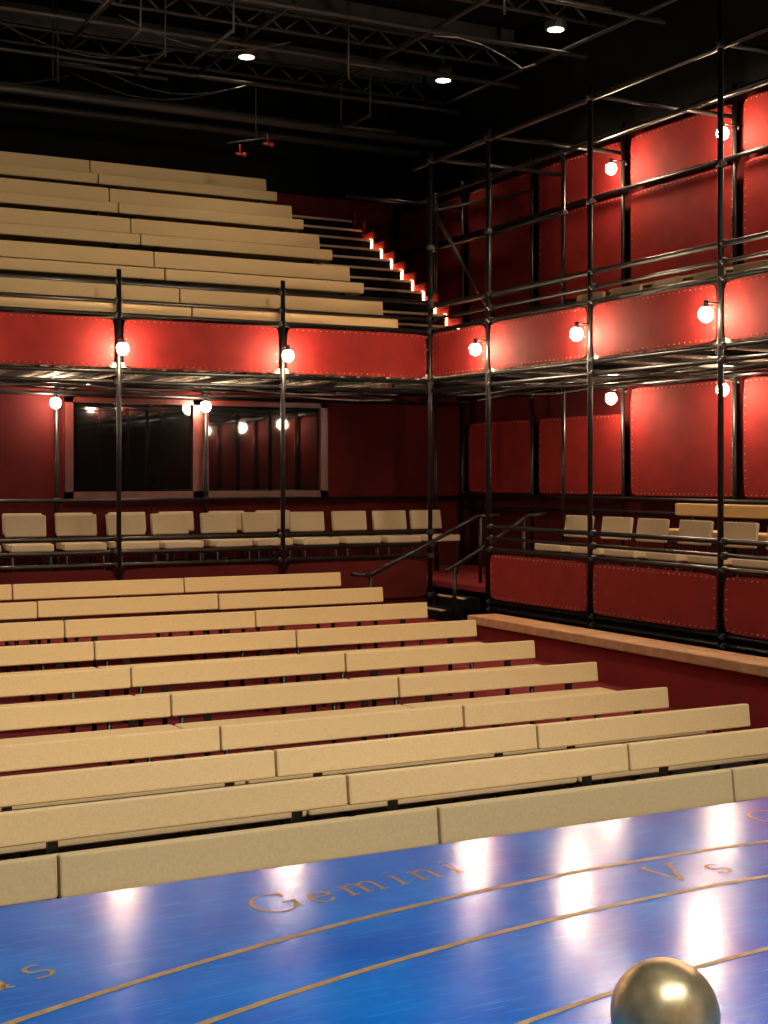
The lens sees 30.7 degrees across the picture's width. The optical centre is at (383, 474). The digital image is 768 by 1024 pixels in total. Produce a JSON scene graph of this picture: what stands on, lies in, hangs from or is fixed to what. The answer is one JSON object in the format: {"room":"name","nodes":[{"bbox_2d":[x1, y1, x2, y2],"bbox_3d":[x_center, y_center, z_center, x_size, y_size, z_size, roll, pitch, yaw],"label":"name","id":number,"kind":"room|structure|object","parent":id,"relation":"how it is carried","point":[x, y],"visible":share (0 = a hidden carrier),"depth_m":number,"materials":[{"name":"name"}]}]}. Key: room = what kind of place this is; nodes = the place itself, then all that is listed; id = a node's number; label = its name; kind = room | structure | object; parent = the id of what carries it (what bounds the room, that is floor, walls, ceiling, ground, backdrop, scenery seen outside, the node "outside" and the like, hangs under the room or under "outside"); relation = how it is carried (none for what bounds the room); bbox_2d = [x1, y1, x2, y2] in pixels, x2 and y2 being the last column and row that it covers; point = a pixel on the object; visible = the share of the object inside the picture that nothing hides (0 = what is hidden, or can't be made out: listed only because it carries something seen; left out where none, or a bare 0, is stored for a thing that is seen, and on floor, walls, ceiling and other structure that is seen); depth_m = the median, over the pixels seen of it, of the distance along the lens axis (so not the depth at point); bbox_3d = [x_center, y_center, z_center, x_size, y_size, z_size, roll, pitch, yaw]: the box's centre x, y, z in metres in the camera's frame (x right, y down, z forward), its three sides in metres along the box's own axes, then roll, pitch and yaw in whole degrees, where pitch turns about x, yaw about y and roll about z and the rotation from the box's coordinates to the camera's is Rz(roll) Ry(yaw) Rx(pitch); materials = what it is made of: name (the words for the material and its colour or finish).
{"room":"auditorium","nodes":[
{"label":"auditorium","id":0,"kind":"room"},
{"bbox_2d":[0,42,391,204],"bbox_3d":[-6.557,-1.890,17.796,15.400,7.720,0.200,0,0,-28],"label":"wall","id":1,"kind":"structure","parent":0,"point":[292,168],"depth_m":19.78,"materials":[{"name":"black paint"}]},
{"bbox_2d":[0,586,435,622],"bbox_3d":[-5.291,1.627,13.156,13.290,0.685,0.050,0,0,-28],"label":"wall","id":2,"kind":"structure","parent":0,"point":[408,599],"depth_m":15.02,"materials":[{"name":"red paint"}]},
{"bbox_2d":[0,386,469,576],"bbox_3d":[-5.539,0.085,15.620,15.130,2.269,0.100,0,0,-28],"label":"wall","id":3,"kind":"structure","parent":0,"point":[374,449],"depth_m":18.16,"materials":[{"name":"red paint"}]},
{"bbox_2d":[64,397,200,498],"bbox_3d":[-3.026,-0.310,16.899,1.690,1.220,0.100,0,0,-28],"label":"window","id":4,"kind":"structure","parent":3,"relation":"in","point":[161,438],"depth_m":16.91,"materials":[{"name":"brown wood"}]},
{"bbox_2d":[201,400,327,497],"bbox_3d":[-1.513,-0.310,17.697,1.730,1.220,0.100,0,0,-28],"label":"window","id":5,"kind":"structure","parent":3,"relation":"in","point":[244,438],"depth_m":17.70,"materials":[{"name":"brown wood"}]},
{"bbox_2d":[0,0,564,93],"bbox_3d":[-1.240,-5.850,7.712,15.400,0.200,23.200,0,0,-28],"label":"ceiling","id":6,"kind":"structure","parent":0,"point":[482,15],"depth_m":18.11,"materials":[{"name":"black paint"}]},
{"bbox_2d":[0,0,677,157],"bbox_3d":[-1.257,-5.152,7.477,14.950,1.175,22.400,0,0,-28],"label":"grid","id":7,"kind":"object","parent":6,"relation":"attached to","point":[93,26],"visible":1,"depth_m":17.28,"materials":[{"name":"black metal"}]},
{"bbox_2d":[236,15,256,59],"bbox_3d":[-1.720,-5.487,17.520,0.260,0.526,0.260,0,0,-28],"label":"recessed light","id":8,"kind":"object","parent":7,"relation":"hanging from","point":[248,54],"depth_m":17.45,"materials":[{"name":"black metal"}]},
{"bbox_2d":[226,88,284,156],"bbox_3d":[-1.638,-4.499,17.902,0.805,0.902,0.061,0,0,-28],"label":"stage light","id":9,"kind":"object","parent":7,"relation":"attached to","point":[271,144],"visible":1,"depth_m":17.89,"materials":[{"name":"black metal"}]},
{"bbox_2d":[433,42,452,82],"bbox_3d":[0.785,-5.487,18.558,0.260,0.526,0.260,0,0,-28],"label":"spotlight","id":10,"kind":"object","parent":7,"relation":"hanging from","point":[441,68],"depth_m":18.47,"materials":[{"name":"black metal"}]},
{"bbox_2d":[433,35,534,68],"bbox_3d":[1.073,-4.529,15.005,1.094,0.355,0.067,0,0,-1],"label":"hanging cable","id":11,"kind":"object","parent":7,"relation":"hanging from","point":[433,35],"visible":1,"depth_m":14.99,"materials":[{"name":"black rubber"}]},
{"bbox_2d":[545,4,566,32],"bbox_3d":[2.016,-5.487,16.438,0.260,0.526,0.260,0,0,-28],"label":"spotlight","id":12,"kind":"object","parent":7,"relation":"hanging from","point":[552,25],"depth_m":16.35,"materials":[{"name":"black metal"}]},
{"bbox_2d":[271,193,393,395],"bbox_3d":[-0.784,-2.605,20.602,2.030,2.890,0.180,0,0,-28],"label":"wall","id":13,"kind":"structure","parent":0,"point":[377,217],"depth_m":20.67,"materials":[{"name":"red paint"}]},
{"bbox_2d":[0,759,767,898],"bbox_3d":[-1.240,2.120,7.712,15.400,0.299,23.200,0,0,-28],"label":"floor","id":14,"kind":"structure","parent":0,"point":[306,818],"depth_m":8.15,"materials":[{"name":"black paint"}]},
{"bbox_2d":[0,687,705,835],"bbox_3d":[-2.215,1.682,6.887,9.413,0.574,0.451,0,0,-28],"label":"bench","id":15,"kind":"object","parent":14,"relation":"on","point":[257,735],"visible":0.48,"depth_m":7.98,"materials":[{"name":"beige fabric"}]},
{"bbox_2d":[0,618,733,784],"bbox_3d":[-3.049,1.761,8.742,13.140,0.418,9.690,0,0,-28],"label":"platform","id":16,"kind":"structure","parent":14,"relation":"on","point":[133,691],"depth_m":11.40,"materials":[{"name":"red carpet"}]},
{"bbox_2d":[0,572,340,643],"bbox_3d":[-4.525,1.250,11.310,9.453,0.602,0.450,0,0,-28],"label":"bench","id":17,"kind":"object","parent":16,"relation":"on","point":[39,591],"visible":0.43,"depth_m":12.81,"materials":[{"name":"beige fabric"}]},
{"bbox_2d":[0,587,382,672],"bbox_3d":[-4.115,1.329,10.532,9.453,0.603,0.452,0,0,-28],"label":"bench","id":18,"kind":"object","parent":16,"relation":"on","point":[148,604],"visible":0.4,"depth_m":11.97,"materials":[{"name":"beige fabric"}]},
{"bbox_2d":[0,602,427,701],"bbox_3d":[-3.727,1.404,9.798,9.453,0.602,0.450,0,0,-28],"label":"bench","id":19,"kind":"object","parent":16,"relation":"on","point":[93,628],"visible":0.47,"depth_m":11.18,"materials":[{"name":"beige fabric"}]},
{"bbox_2d":[0,620,482,732],"bbox_3d":[-3.349,1.482,9.081,9.453,0.602,0.451,0,0,-28],"label":"bench","id":20,"kind":"object","parent":16,"relation":"on","point":[125,649],"visible":0.52,"depth_m":10.40,"materials":[{"name":"beige fabric"}]},
{"bbox_2d":[0,640,542,765],"bbox_3d":[-2.953,1.562,8.330,9.453,0.603,0.451,0,0,-28],"label":"bench","id":21,"kind":"object","parent":16,"relation":"on","point":[164,675],"visible":0.59,"depth_m":9.60,"materials":[{"name":"beige fabric"}]},
{"bbox_2d":[0,662,614,769],"bbox_3d":[-2.584,1.630,7.630,9.453,0.601,0.449,0,0,-28],"label":"bench","id":22,"kind":"object","parent":16,"relation":"on","point":[130,709],"visible":0.46,"depth_m":8.82,"materials":[{"name":"beige fabric"}]},
{"bbox_2d":[350,514,499,604],"bbox_3d":[0.479,0.995,15.514,1.882,1.111,0.044,0,0,-28],"label":"stair handrail","id":23,"kind":"object","parent":16,"relation":"on","point":[369,575],"visible":0.91,"depth_m":15.55,"materials":[{"name":"metal"}]},
{"bbox_2d":[427,594,479,620],"bbox_3d":[0.696,1.438,15.244,0.470,0.235,0.580,0,0,-28],"label":"entrance steps","id":24,"kind":"structure","parent":16,"relation":"on","point":[466,605],"depth_m":15.06,"materials":[{"name":"black paint"}]},
{"bbox_2d":[444,512,547,620],"bbox_3d":[1.219,0.980,15.158,1.308,1.141,0.048,0,0,-28],"label":"stair handrail","id":25,"kind":"object","parent":16,"relation":"on","point":[453,568],"visible":0.84,"depth_m":14.98,"materials":[{"name":"metal"}]},
{"bbox_2d":[0,763,767,906],"bbox_3d":[-0.523,1.641,5.033,10.418,0.626,0.452,0,0,-28],"label":"bench","id":26,"kind":"object","parent":14,"relation":"on","point":[27,879],"visible":0.38,"depth_m":5.43,"materials":[{"name":"beige fabric"}]},
{"bbox_2d":[0,727,767,896],"bbox_3d":[-0.957,1.651,5.685,10.578,0.607,0.450,0,0,-28],"label":"bench","id":27,"kind":"object","parent":14,"relation":"on","point":[50,825],"visible":0.38,"depth_m":6.30,"materials":[{"name":"beige fabric"}]},
{"bbox_2d":[0,798,767,1023],"bbox_3d":[0.721,1.640,0.465,12.090,0.660,8.450,0,0,-28],"label":"stage","id":28,"kind":"object","parent":14,"relation":"on","point":[95,942],"visible":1,"depth_m":3.97,"materials":[{"name":"blue paint"}]},
{"bbox_2d":[0,810,767,1023],"bbox_3d":[0.672,1.308,3.004,8.549,0.001,3.622,0,0,-28],"label":"inlay","id":29,"kind":"object","parent":28,"relation":"on","point":[3,985],"depth_m":3.95,"materials":[{"name":"gold metal"}]},
{"bbox_2d":[610,957,720,1023],"bbox_3d":[0.618,1.188,3.080,0.238,0.243,0.238,0,0,-25],"label":"ball ornament","id":30,"kind":"object","parent":28,"relation":"on","point":[655,990],"visible":1,"depth_m":3.01,"materials":[{"name":"gold metal"}]},
{"bbox_2d":[0,0,767,655],"bbox_3d":[-2.911,-1.391,10.562,15.002,6.719,14.600,0,0,-28],"label":"frame","id":31,"kind":"object","parent":14,"relation":"on","point":[721,44],"visible":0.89,"depth_m":14.72,"materials":[{"name":"metal"}]},
{"bbox_2d":[0,312,113,365],"bbox_3d":[-3.545,-1.363,13.993,1.740,0.505,0.027,0,0,-28],"label":"panel","id":32,"kind":"object","parent":31,"relation":"attached to","point":[25,338],"visible":1,"depth_m":14.11,"materials":[{"name":"red fabric"}]},
{"bbox_2d":[0,570,113,603],"bbox_3d":[-3.547,1.185,13.997,1.740,0.430,0.019,0,0,-28],"label":"panel","id":33,"kind":"object","parent":31,"relation":"attached to","point":[12,578],"visible":0.34,"depth_m":14.11,"materials":[{"name":"red paint"}]},
{"bbox_2d":[123,319,278,372],"bbox_3d":[-1.918,-1.363,14.851,1.740,0.505,0.027,0,0,-28],"label":"panel","id":34,"kind":"object","parent":31,"relation":"attached to","point":[152,344],"visible":0.98,"depth_m":14.84,"materials":[{"name":"red fabric"}]},
{"bbox_2d":[123,565,278,596],"bbox_3d":[-1.920,1.185,14.855,1.740,0.430,0.019,0,0,-28],"label":"panel","id":35,"kind":"object","parent":31,"relation":"attached to","point":[232,570],"visible":0.35,"depth_m":14.84,"materials":[{"name":"red paint"}]},
{"bbox_2d":[287,328,426,377],"bbox_3d":[-0.286,-1.363,15.712,1.750,0.505,0.027,0,0,-28],"label":"panel","id":36,"kind":"object","parent":31,"relation":"attached to","point":[315,351],"visible":0.97,"depth_m":15.70,"materials":[{"name":"red fabric"}]},
{"bbox_2d":[287,560,426,598],"bbox_3d":[-0.288,1.185,15.715,1.750,0.430,0.019,0,0,-28],"label":"panel","id":37,"kind":"object","parent":31,"relation":"attached to","point":[406,578],"visible":0.57,"depth_m":15.84,"materials":[{"name":"red fabric"},{"name":"brass studs"}]},
{"bbox_2d":[0,336,767,393],"bbox_3d":[-2.578,-1.110,10.002,15.130,0.100,13.100,0,0,-28],"label":"deck","id":38,"kind":"object","parent":31,"relation":"on","point":[709,354],"visible":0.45,"depth_m":15.16,"materials":[{"name":"metal"}]},
{"bbox_2d":[0,239,356,389],"bbox_3d":[-6.545,-2.300,15.095,12.860,2.279,4.490,0,0,-28],"label":"tier","id":39,"kind":"object","parent":38,"relation":"on","point":[114,320],"visible":0.08,"depth_m":16.34,"materials":[{"name":"black paint"}]},
{"bbox_2d":[0,151,276,203],"bbox_3d":[-7.084,-3.777,16.395,12.488,0.672,0.453,0,0,-28],"label":"bench","id":40,"kind":"object","parent":39,"relation":"on","point":[13,165],"visible":0.75,"depth_m":18.35,"materials":[{"name":"beige fabric"}]},
{"bbox_2d":[0,177,302,232],"bbox_3d":[-6.678,-3.262,15.626,12.488,0.662,0.453,0,0,-28],"label":"bench","id":41,"kind":"object","parent":39,"relation":"on","point":[14,193],"visible":0.83,"depth_m":17.54,"materials":[{"name":"beige fabric"}]},
{"bbox_2d":[0,207,331,263],"bbox_3d":[-6.273,-2.747,14.856,12.488,0.652,0.454,0,0,-28],"label":"bench","id":42,"kind":"object","parent":39,"relation":"on","point":[15,224],"visible":0.88,"depth_m":16.73,"materials":[{"name":"beige fabric"}]},
{"bbox_2d":[0,240,363,295],"bbox_3d":[-5.866,-2.231,14.085,12.488,0.641,0.451,0,0,-28],"label":"bench","id":43,"kind":"object","parent":39,"relation":"on","point":[21,257],"visible":0.78,"depth_m":15.90,"materials":[{"name":"beige fabric"}]},
{"bbox_2d":[0,277,397,331],"bbox_3d":[-5.461,-1.717,13.317,12.488,0.632,0.454,0,0,-28],"label":"bench","id":44,"kind":"object","parent":39,"relation":"on","point":[10,285],"visible":0.59,"depth_m":15.09,"materials":[{"name":"beige fabric"}]},
{"bbox_2d":[285,215,459,392],"bbox_3d":[-0.301,-2.391,18.378,1.210,2.460,4.185,0,0,-28],"label":"staircase","id":45,"kind":"structure","parent":38,"relation":"on","point":[366,265],"depth_m":18.50,"materials":[{"name":"black paint"}]},
{"bbox_2d":[345,213,461,392],"bbox_3d":[0.341,-2.447,18.511,0.030,2.573,3.811,0,0,-28],"label":"panel","id":46,"kind":"object","parent":45,"relation":"attached to","point":[361,226],"visible":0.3,"depth_m":18.66,"materials":[{"name":"red paint"}]},
{"bbox_2d":[575,291,605,310],"bbox_3d":[2.031,-1.551,14.864,0.489,0.780,0.460,0,0,-30],"label":"chair","id":47,"kind":"object","parent":38,"relation":"on","point":[602,293],"visible":0.09,"depth_m":14.89,"materials":[{"name":"beige fabric"}]},
{"bbox_2d":[609,284,642,301],"bbox_3d":[2.320,-1.551,14.316,0.489,0.780,0.460,0,0,-32],"label":"chair","id":48,"kind":"object","parent":38,"relation":"on","point":[621,290],"visible":0.13,"depth_m":14.39,"materials":[{"name":"beige fabric"}]},
{"bbox_2d":[651,276,682,293],"bbox_3d":[2.611,-1.551,13.765,0.489,0.780,0.460,0,0,-25],"label":"chair","id":49,"kind":"object","parent":38,"relation":"on","point":[674,280],"visible":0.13,"depth_m":13.80,"materials":[{"name":"beige fabric"}]},
{"bbox_2d":[693,268,725,286],"bbox_3d":[2.900,-1.551,13.216,0.489,0.780,0.460,0,0,-23],"label":"chair","id":50,"kind":"object","parent":38,"relation":"on","point":[711,273],"visible":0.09,"depth_m":13.28,"materials":[{"name":"beige fabric"}]},
{"bbox_2d":[724,260,767,291],"bbox_3d":[3.188,-1.551,12.671,0.489,0.780,0.460,0,0,-32],"label":"chair","id":51,"kind":"object","parent":38,"relation":"on","point":[764,263],"visible":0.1,"depth_m":12.77,"materials":[{"name":"beige fabric"}]},
{"bbox_2d":[0,361,767,400],"bbox_3d":[-2.661,-0.912,8.910,13.404,0.121,10.645,0,0,-28],"label":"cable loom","id":52,"kind":"object","parent":31,"relation":"attached to","point":[16,384],"visible":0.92,"depth_m":14.57,"materials":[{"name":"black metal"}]},
{"bbox_2d":[114,564,724,626],"bbox_3d":[-3.009,1.250,10.821,15.130,0.060,14.950,0,0,-28],"label":"deck","id":53,"kind":"object","parent":31,"relation":"on","point":[468,574],"visible":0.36,"depth_m":16.50,"materials":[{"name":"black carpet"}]},
{"bbox_2d":[2,513,50,572],"bbox_3d":[-4.044,0.829,15.819,0.460,0.780,0.489,0,0,-27],"label":"chair","id":54,"kind":"object","parent":53,"relation":"on","point":[3,515],"visible":0.25,"depth_m":15.96,"materials":[{"name":"beige fabric"}]},
{"bbox_2d":[4,515,53,572],"bbox_3d":[-3.830,0.829,15.076,0.460,0.780,0.489,0,0,-24],"label":"chair","id":55,"kind":"object","parent":53,"relation":"on","point":[14,525],"visible":0.83,"depth_m":15.18,"materials":[{"name":"beige fabric"}]},
{"bbox_2d":[54,513,106,570],"bbox_3d":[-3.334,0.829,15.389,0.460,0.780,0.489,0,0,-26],"label":"chair","id":56,"kind":"object","parent":53,"relation":"on","point":[79,524],"visible":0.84,"depth_m":15.48,"materials":[{"name":"beige fabric"}]},
{"bbox_2d":[108,512,154,570],"bbox_3d":[-2.948,0.829,16.397,0.460,0.780,0.489,0,0,-28],"label":"chair","id":57,"kind":"object","parent":53,"relation":"on","point":[111,561],"visible":0.17,"depth_m":16.57,"materials":[{"name":"beige fabric"}]},
{"bbox_2d":[106,514,158,579],"bbox_3d":[-2.810,0.829,15.610,0.460,0.780,0.489,0,0,-32],"label":"chair","id":58,"kind":"object","parent":53,"relation":"on","point":[131,524],"visible":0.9,"depth_m":15.66,"materials":[{"name":"beige fabric"}]},
{"bbox_2d":[150,513,203,567],"bbox_3d":[-2.348,0.829,15.837,0.460,0.780,0.489,0,0,-32],"label":"chair","id":59,"kind":"object","parent":53,"relation":"on","point":[167,523],"visible":0.73,"depth_m":15.91,"materials":[{"name":"beige fabric"}]},
{"bbox_2d":[158,511,205,567],"bbox_3d":[-2.401,0.829,16.685,0.460,0.780,0.489,0,0,-32],"label":"chair","id":60,"kind":"object","parent":53,"relation":"on","point":[189,513],"visible":0.22,"depth_m":16.90,"materials":[{"name":"beige fabric"}]},
{"bbox_2d":[200,512,252,565],"bbox_3d":[-1.828,0.829,16.172,0.460,0.780,0.489,0,0,-32],"label":"chair","id":61,"kind":"object","parent":53,"relation":"on","point":[209,522],"visible":0.81,"depth_m":16.23,"materials":[{"name":"beige fabric"}]},
{"bbox_2d":[208,511,253,565],"bbox_3d":[-1.849,0.829,16.976,0.460,0.780,0.489,0,0,-24],"label":"chair","id":62,"kind":"object","parent":53,"relation":"on","point":[238,513],"visible":0.14,"depth_m":17.17,"materials":[{"name":"beige fabric"}]},
{"bbox_2d":[241,512,292,564],"bbox_3d":[-1.379,0.829,16.403,0.460,0.780,0.489,0,0,-31],"label":"chair","id":63,"kind":"object","parent":53,"relation":"on","point":[251,522],"visible":0.74,"depth_m":16.48,"materials":[{"name":"beige fabric"}]},
{"bbox_2d":[255,510,300,567],"bbox_3d":[-1.301,0.829,17.265,0.460,0.780,0.489,0,0,-25],"label":"chair","id":64,"kind":"object","parent":53,"relation":"on","point":[278,512],"visible":0.19,"depth_m":17.45,"materials":[{"name":"beige fabric"}]},
{"bbox_2d":[289,511,338,564],"bbox_3d":[-0.837,0.829,16.618,0.460,0.780,0.489,0,0,-27],"label":"chair","id":65,"kind":"object","parent":53,"relation":"on","point":[298,521],"visible":0.77,"depth_m":16.70,"materials":[{"name":"beige fabric"}]},
{"bbox_2d":[331,511,380,561],"bbox_3d":[-0.342,0.829,16.939,0.460,0.780,0.489,0,0,-25],"label":"chair","id":66,"kind":"object","parent":53,"relation":"on","point":[341,520],"visible":0.69,"depth_m":17.03,"materials":[{"name":"beige fabric"}]},
{"bbox_2d":[372,510,420,560],"bbox_3d":[0.149,0.829,17.122,0.460,0.780,0.489,0,0,-25],"label":"chair","id":67,"kind":"object","parent":53,"relation":"on","point":[395,519],"visible":0.75,"depth_m":17.22,"materials":[{"name":"beige fabric"}]},
{"bbox_2d":[409,510,459,572],"bbox_3d":[0.625,0.829,17.441,0.460,0.780,0.489,0,0,-32],"label":"chair","id":68,"kind":"object","parent":53,"relation":"on","point":[418,519],"visible":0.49,"depth_m":17.51,"materials":[{"name":"beige fabric"}]},
{"bbox_2d":[534,515,594,560],"bbox_3d":[1.956,0.829,15.142,0.489,0.780,0.460,0,0,-31],"label":"chair","id":69,"kind":"object","parent":53,"relation":"on","point":[572,522],"visible":0.57,"depth_m":15.16,"materials":[{"name":"beige fabric"}]},
{"bbox_2d":[571,516,633,566],"bbox_3d":[2.281,0.829,14.613,0.489,0.780,0.460,0,0,-32],"label":"chair","id":70,"kind":"object","parent":53,"relation":"on","point":[609,524],"visible":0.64,"depth_m":14.62,"materials":[{"name":"beige fabric"}]},
{"bbox_2d":[604,518,669,569],"bbox_3d":[2.541,0.829,14.047,0.489,0.780,0.460,0,0,-29],"label":"chair","id":71,"kind":"object","parent":53,"relation":"on","point":[644,525],"visible":0.64,"depth_m":14.03,"materials":[{"name":"beige fabric"}]},
{"bbox_2d":[645,520,713,574],"bbox_3d":[2.855,0.829,13.512,0.489,0.780,0.460,0,0,-29],"label":"chair","id":72,"kind":"object","parent":53,"relation":"on","point":[690,528],"visible":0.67,"depth_m":13.49,"materials":[{"name":"beige fabric"}]},
{"bbox_2d":[668,503,767,577],"bbox_3d":[4.651,0.757,11.485,0.360,0.924,7.260,0,0,-28],"label":"bench","id":73,"kind":"object","parent":53,"relation":"on","point":[683,509],"visible":0.51,"depth_m":14.09,"materials":[{"name":"beige fabric"}]},
{"bbox_2d":[688,521,758,586],"bbox_3d":[3.145,0.829,12.963,0.489,0.780,0.460,0,0,-28],"label":"chair","id":74,"kind":"object","parent":53,"relation":"on","point":[732,530],"visible":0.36,"depth_m":12.96,"materials":[{"name":"beige fabric"}]},
{"bbox_2d":[732,530,767,576],"bbox_3d":[3.426,0.829,12.411,0.489,0.780,0.460,0,0,-30],"label":"chair","id":75,"kind":"object","parent":53,"relation":"on","point":[738,563],"visible":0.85,"depth_m":12.31,"materials":[{"name":"beige fabric"}]},
{"bbox_2d":[432,325,484,375],"bbox_3d":[0.826,-1.375,15.590,0.027,0.500,1.150,0,0,-28],"label":"panel","id":76,"kind":"object","parent":31,"relation":"attached to","point":[451,355],"visible":0.96,"depth_m":15.59,"materials":[{"name":"red fabric"}]},
{"bbox_2d":[490,308,586,368],"bbox_3d":[1.547,-1.375,14.223,0.027,0.500,1.740,0,0,-28],"label":"panel","id":77,"kind":"object","parent":31,"relation":"attached to","point":[541,338],"visible":0.98,"depth_m":14.18,"materials":[{"name":"red fabric"}]},
{"bbox_2d":[490,555,586,610],"bbox_3d":[1.547,1.085,14.223,0.027,0.480,1.740,0,0,-28],"label":"panel","id":78,"kind":"object","parent":31,"relation":"attached to","point":[559,584],"visible":1,"depth_m":14.14,"materials":[{"name":"red fabric"}]},
{"bbox_2d":[570,322,588,340],"bbox_3d":[1.881,-1.368,13.359,0.234,0.183,0.124,0,0,-28],"label":"lamp","id":79,"kind":"object","parent":31,"relation":"attached to","point":[576,333],"visible":1,"depth_m":13.30,"materials":[{"name":"glass"}]},
{"bbox_2d":[593,285,716,355],"bbox_3d":[2.405,-1.375,12.595,0.027,0.500,1.740,0,0,-28],"label":"panel","id":80,"kind":"object","parent":31,"relation":"attached to","point":[669,319],"visible":0.99,"depth_m":12.56,"materials":[{"name":"red fabric"}]},
{"bbox_2d":[593,565,716,629],"bbox_3d":[2.405,1.085,12.595,0.027,0.480,1.740,0,0,-28],"label":"panel","id":81,"kind":"object","parent":31,"relation":"attached to","point":[675,598],"visible":1,"depth_m":12.54,"materials":[{"name":"red fabric"}]},
{"bbox_2d":[698,300,718,321],"bbox_3d":[2.740,-1.368,11.732,0.234,0.183,0.124,0,0,-28],"label":"lamp","id":82,"kind":"object","parent":31,"relation":"attached to","point":[705,314],"visible":1,"depth_m":11.67,"materials":[{"name":"glass"}]},
{"bbox_2d":[724,273,767,338],"bbox_3d":[3.263,-1.375,10.968,0.027,0.500,1.740,0,0,-28],"label":"panel","id":83,"kind":"object","parent":31,"relation":"attached to","point":[745,299],"visible":1,"depth_m":11.50,"materials":[{"name":"red fabric"}]},
{"bbox_2d":[724,577,767,638],"bbox_3d":[3.263,1.085,10.968,0.027,0.480,1.740,0,0,-28],"label":"panel","id":84,"kind":"object","parent":31,"relation":"attached to","point":[745,599],"visible":1,"depth_m":11.50,"materials":[{"name":"red fabric"}]},
{"bbox_2d":[0,704,767,859],"bbox_3d":[-1.866,1.674,6.122,9.378,0.591,0.451,0,0,-28],"label":"bench","id":85,"kind":"object","parent":14,"relation":"on","point":[54,786],"visible":0.5,"depth_m":7.12,"materials":[{"name":"beige fabric"}]},
{"bbox_2d":[392,6,767,613],"bbox_3d":[5.553,-1.890,11.124,0.200,7.720,22.900,0,0,-28],"label":"wall","id":86,"kind":"structure","parent":0,"point":[549,405],"depth_m":16.86,"materials":[{"name":"red paint"}]},
{"bbox_2d":[400,244,460,318],"bbox_3d":[0.655,-2.625,19.902,0.027,1.130,1.800,0,0,-28],"label":"wall panel","id":87,"kind":"object","parent":86,"relation":"attached to","point":[449,265],"visible":0.25,"depth_m":19.53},
{"bbox_2d":[400,197,460,252],"bbox_3d":[0.655,-3.540,19.902,0.027,0.560,1.800,0,0,-28],"label":"wall panel","id":88,"kind":"object","parent":86,"relation":"attached to","point":[414,225],"visible":0.67,"depth_m":20.06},
{"bbox_2d":[469,420,529,492],"bbox_3d":[1.513,-0.235,18.275,0.027,0.930,1.540,0,0,-28],"label":"wall panel","id":89,"kind":"object","parent":86,"relation":"attached to","point":[510,439],"visible":0.89,"depth_m":18.19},
{"bbox_2d":[469,225,529,321],"bbox_3d":[1.513,-2.625,18.275,0.027,1.130,1.540,0,0,-28],"label":"wall panel","id":90,"kind":"object","parent":86,"relation":"attached to","point":[511,248],"visible":0.56,"depth_m":18.17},
{"bbox_2d":[469,173,529,231],"bbox_3d":[1.513,-3.540,18.275,0.027,0.560,1.540,0,0,-28],"label":"wall panel","id":91,"kind":"object","parent":86,"relation":"attached to","point":[510,208],"visible":0.73,"depth_m":18.19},
{"bbox_2d":[539,197,620,307],"bbox_3d":[2.334,-2.625,16.718,0.027,1.130,1.700,0,0,-28],"label":"wall panel","id":92,"kind":"object","parent":86,"relation":"attached to","point":[607,213],"visible":0.65,"depth_m":16.71,"materials":[{"name":"red fabric"}]},
{"bbox_2d":[539,414,620,494],"bbox_3d":[2.334,-0.235,16.718,0.027,0.930,1.700,0,0,-28],"label":"wall panel","id":93,"kind":"object","parent":86,"relation":"attached to","point":[606,428],"visible":0.88,"depth_m":16.71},
{"bbox_2d":[539,142,620,210],"bbox_3d":[2.334,-3.540,16.718,0.027,0.560,1.700,0,0,-28],"label":"wall panel","id":94,"kind":"object","parent":86,"relation":"attached to","point":[575,167],"visible":0.7,"depth_m":16.72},
{"bbox_2d":[631,381,731,496],"bbox_3d":[3.192,-0.375,15.090,0.027,1.210,1.700,0,0,-28],"label":"wall panel","id":95,"kind":"object","parent":86,"relation":"attached to","point":[674,427],"visible":0.94,"depth_m":15.12,"materials":[{"name":"red fabric"}]},
{"bbox_2d":[631,166,731,285],"bbox_3d":[3.192,-2.625,15.090,0.027,1.130,1.700,0,0,-28],"label":"wall panel","id":96,"kind":"object","parent":86,"relation":"attached to","point":[680,214],"visible":0.7,"depth_m":15.09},
{"bbox_2d":[631,104,731,183],"bbox_3d":[3.192,-3.540,15.090,0.027,0.560,1.700,0,0,-28],"label":"wall panel","id":97,"kind":"object","parent":86,"relation":"attached to","point":[691,141],"visible":0.79,"depth_m":15.12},
{"bbox_2d":[743,376,767,497],"bbox_3d":[4.050,-0.375,13.463,0.027,1.210,1.700,0,0,-28],"label":"wall panel","id":98,"kind":"object","parent":86,"relation":"attached to","point":[755,408],"visible":1,"depth_m":14.06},
{"bbox_2d":[743,154,767,263],"bbox_3d":[4.050,-2.625,13.463,0.027,1.130,1.700,0,0,-28],"label":"wall panel","id":99,"kind":"object","parent":86,"relation":"attached to","point":[755,189],"visible":0.73,"depth_m":14.06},
{"bbox_2d":[743,90,767,150],"bbox_3d":[4.050,-3.540,13.463,0.027,0.560,1.700,0,0,-28],"label":"wall panel","id":100,"kind":"object","parent":86,"relation":"attached to","point":[755,114],"visible":0.87,"depth_m":14.06,"materials":[{"name":"red fabric"}]},
{"bbox_2d":[475,625,767,730],"bbox_3d":[2.787,1.730,10.688,0.240,0.480,7.690,0,0,-28],"label":"wall","id":101,"kind":"structure","parent":0,"point":[690,686],"depth_m":11.38,"materials":[{"name":"red paint"}]},
{"bbox_2d":[468,614,767,676],"bbox_3d":[2.784,1.445,10.693,0.340,0.085,7.720,0,0,-28],"label":"ledge","id":102,"kind":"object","parent":101,"relation":"on","point":[725,660],"depth_m":11.80,"materials":[{"name":"brown wood"}]},
{"bbox_2d":[494,599,767,657],"bbox_3d":[3.367,1.627,10.960,0.060,0.685,9.250,0,0,-28],"label":"wall","id":103,"kind":"structure","parent":0,"point":[495,605],"depth_m":12.84,"materials":[{"name":"black paint"}]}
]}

